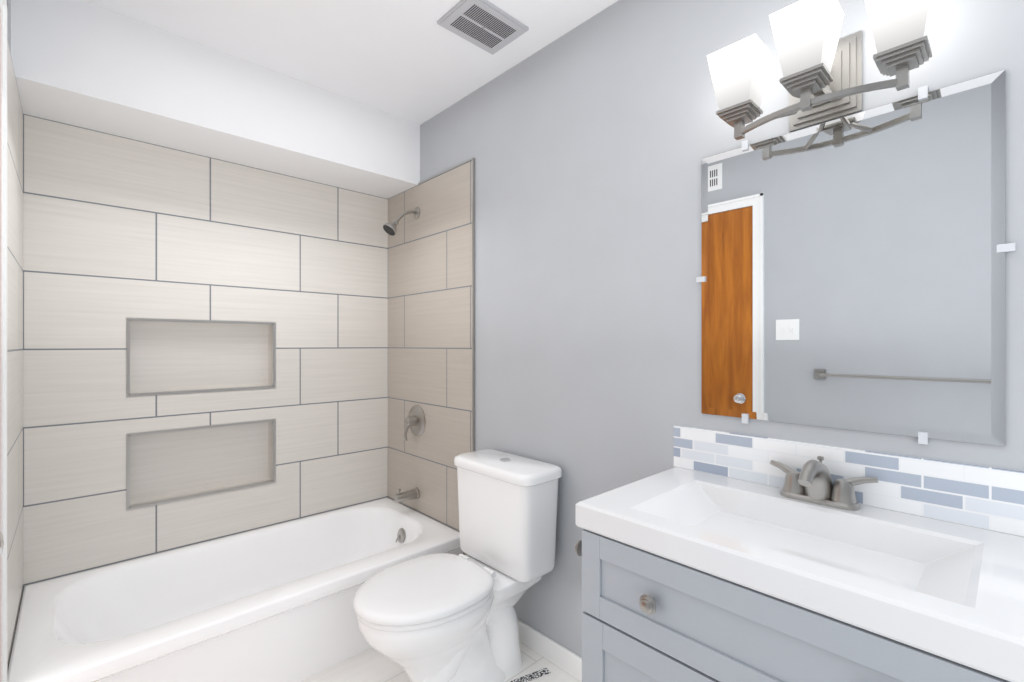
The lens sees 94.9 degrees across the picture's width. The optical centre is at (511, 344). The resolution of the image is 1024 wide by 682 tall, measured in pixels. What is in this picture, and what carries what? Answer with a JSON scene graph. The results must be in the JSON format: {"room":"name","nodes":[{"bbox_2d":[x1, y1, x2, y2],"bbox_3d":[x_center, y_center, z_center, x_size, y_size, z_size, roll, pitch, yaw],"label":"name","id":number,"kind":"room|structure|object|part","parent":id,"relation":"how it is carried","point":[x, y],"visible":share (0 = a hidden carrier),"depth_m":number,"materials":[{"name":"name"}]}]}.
{"room":"bathroom","nodes":[
{"label":"bathroom","id":0,"kind":"room"},
{"bbox_2d":[0,531,3,554],"bbox_3d":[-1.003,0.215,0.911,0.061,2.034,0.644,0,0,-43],"label":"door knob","id":1,"kind":"structure","parent":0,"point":[1,542],"depth_m":0.74,"materials":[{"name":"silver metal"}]},
{"bbox_2d":[7,0,10,52],"bbox_3d":[-0.941,0.055,0.725,0.100,2.490,3.245,0,0,-43],"label":"wall","id":2,"kind":"structure","parent":0,"point":[9,21],"depth_m":1.48,"materials":[{"name":"grey paint"}]},
{"bbox_2d":[0,0,6,681],"bbox_3d":[-1.018,0.190,0.897,0.024,2.101,0.762,0,0,-43],"label":"door frame","id":3,"kind":"structure","parent":2,"relation":"attached to","point":[3,333],"depth_m":1.17,"materials":[{"name":"white wood"}]},
{"bbox_2d":[7,39,22,670],"bbox_3d":[-1.559,0.217,1.463,0.010,2.165,0.803,0,0,-43],"label":"tile","id":4,"kind":"structure","parent":2,"relation":"attached to","point":[14,352],"depth_m":1.49,"materials":[{"name":"beige tile"}]},
{"bbox_2d":[23,114,387,588],"bbox_3d":[-1.324,0.207,2.316,1.520,2.185,0.120,0,0,-43],"label":"tiled wall","id":5,"kind":"structure","parent":0,"point":[118,231],"depth_m":2.13,"materials":[{"name":"beige tile"}]},
{"bbox_2d":[126,419,275,510],"bbox_3d":[-1.409,0.532,2.173,0.581,0.321,0.033,0,0,-43],"label":"trim","id":6,"kind":"structure","parent":5,"relation":"attached to","point":[222,490],"depth_m":2.14,"materials":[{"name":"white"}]},
{"bbox_2d":[126,318,275,396],"bbox_3d":[-1.409,0.052,2.173,0.581,0.331,0.033,0,0,-43],"label":"trim","id":7,"kind":"structure","parent":5,"relation":"attached to","point":[273,355],"depth_m":2.14,"materials":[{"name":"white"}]},
{"bbox_2d":[84,0,617,124],"bbox_3d":[-0.351,-1.240,1.279,1.720,0.100,3.245,0,0,-43],"label":"ceiling","id":8,"kind":"structure","parent":0,"point":[413,61],"depth_m":1.83,"materials":[{"name":"white paint"}]},
{"bbox_2d":[11,0,419,198],"bbox_3d":[-1.209,-1.028,2.193,1.520,0.325,0.457,0,0,-43],"label":"ceiling soffit","id":9,"kind":"structure","parent":8,"relation":"attached to","point":[83,64],"depth_m":1.88,"materials":[{"name":"white paint"}]},
{"bbox_2d":[437,0,528,54],"bbox_3d":[-0.106,-1.181,1.745,0.270,0.016,0.206,0,0,-43],"label":"ceiling vent","id":10,"kind":"object","parent":8,"relation":"in","point":[489,27],"visible":1,"depth_m":1.73,"materials":[{"name":"grey metal"}]},
{"bbox_2d":[300,642,580,681],"bbox_3d":[-0.351,1.300,1.279,1.720,0.120,3.245,0,0,-43],"label":"floor","id":11,"kind":"structure","parent":0,"point":[372,664],"depth_m":1.79,"materials":[{"name":"tile"}]},
{"bbox_2d":[7,498,462,681],"bbox_3d":[-1.021,1.070,1.993,1.496,0.340,0.762,0,0,-43],"label":"bathtub","id":12,"kind":"object","parent":11,"relation":"on","point":[273,603],"visible":0.88,"depth_m":1.80,"materials":[{"name":"white ceramic"}]},
{"bbox_2d":[353,449,561,681],"bbox_3d":[-0.210,0.847,1.689,0.721,0.787,0.452,0,0,-43],"label":"toilet","id":13,"kind":"object","parent":11,"relation":"on","point":[441,617],"visible":1,"depth_m":1.67,"materials":[{"name":"white ceramic"}]},
{"bbox_2d":[510,668,550,681],"bbox_3d":[0.003,1.239,1.855,0.199,0.001,0.312,0,0,-43],"label":"floor vent","id":14,"kind":"object","parent":11,"relation":"on","point":[535,675],"visible":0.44,"depth_m":1.75,"materials":[{"name":"metal"}]},
{"bbox_2d":[575,467,1023,681],"bbox_3d":[0.589,0.810,1.009,0.516,0.860,0.816,0,0,-43],"label":"bathroom vanity","id":15,"kind":"object","parent":11,"relation":"on","point":[688,575],"visible":1,"depth_m":0.91,"materials":[{"name":"white ceramic"}]},
{"bbox_2d":[770,456,877,510],"bbox_3d":[0.714,0.327,1.115,0.147,0.106,0.228,0,0,-43],"label":"faucet","id":16,"kind":"object","parent":15,"relation":"on","point":[811,482],"visible":1,"depth_m":1.11,"materials":[{"name":"silver metal"}]},
{"bbox_2d":[420,0,1023,657],"bbox_3d":[0.240,0.055,1.834,0.100,2.490,3.245,0,0,-43],"label":"wall","id":17,"kind":"structure","parent":0,"point":[590,144],"depth_m":1.63,"materials":[{"name":"grey paint"}]},
{"bbox_2d":[388,160,471,554],"bbox_3d":[-0.457,0.217,2.495,0.010,2.165,0.806,0,0,-43],"label":"tile","id":18,"kind":"structure","parent":17,"relation":"attached to","point":[430,311],"depth_m":2.44,"materials":[{"name":"beige tile"}]},
{"bbox_2d":[383,207,419,235],"bbox_3d":[-0.586,-0.658,2.482,0.197,0.176,0.076,0,0,-43],"label":"shower head","id":19,"kind":"object","parent":18,"relation":"attached to","point":[389,228],"visible":1,"depth_m":2.45},
{"bbox_2d":[394,488,419,501],"bbox_3d":[-0.562,0.797,2.504,0.132,0.075,0.060,0,0,-43],"label":"tub spout","id":20,"kind":"object","parent":18,"relation":"attached to","point":[414,493],"visible":1,"depth_m":2.49,"materials":[{"name":"silver metal"}]},
{"bbox_2d":[404,405,425,440],"bbox_3d":[-0.544,0.418,2.521,0.082,0.182,0.166,0,0,-43],"label":"shower valve","id":21,"kind":"object","parent":18,"relation":"attached to","point":[415,421],"visible":1,"depth_m":2.51,"materials":[{"name":"silver metal"}]},
{"bbox_2d":[418,158,474,451],"bbox_3d":[-0.340,0.214,2.369,0.012,2.172,0.476,0,0,-43],"label":"trim","id":22,"kind":"structure","parent":17,"relation":"attached to","point":[473,304],"depth_m":2.19,"materials":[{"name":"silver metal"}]},
{"bbox_2d":[518,619,581,681],"bbox_3d":[0.532,1.199,1.440,0.013,0.082,2.072,0,0,-43],"label":"baseboard","id":23,"kind":"structure","parent":17,"relation":"attached to","point":[558,655],"depth_m":1.83,"materials":[{"name":"white wood"}]},
{"bbox_2d":[707,0,939,139],"bbox_3d":[0.707,-0.648,1.107,0.210,0.217,0.450,0,0,-43],"label":"sconce","id":24,"kind":"object","parent":17,"relation":"attached to","point":[819,93],"depth_m":1.06,"materials":[{"name":"white glass"}]},
{"bbox_3d":[0.691,-0.683,1.092,0.165,0.147,0.450,0,0,-43],"label":"sconce vanity light shade","id":25,"kind":"part","parent":24,"relation":"part of","materials":[{"name":"white glass"}]},
{"bbox_2d":[674,425,1023,536],"bbox_3d":[0.781,0.316,1.178,0.008,0.127,0.800,0,0,-43],"label":"backsplash","id":26,"kind":"structure","parent":17,"relation":"attached to","point":[988,498],"depth_m":1.08,"materials":[{"name":"tile"}]},
{"bbox_2d":[696,70,1014,445],"bbox_3d":[0.780,-0.175,1.176,0.010,0.788,0.654,0,0,-43],"label":"mirror","id":27,"kind":"object","parent":17,"relation":"attached to","point":[853,273],"visible":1,"depth_m":1.11,"materials":[{"name":"clear glass"}]}
]}

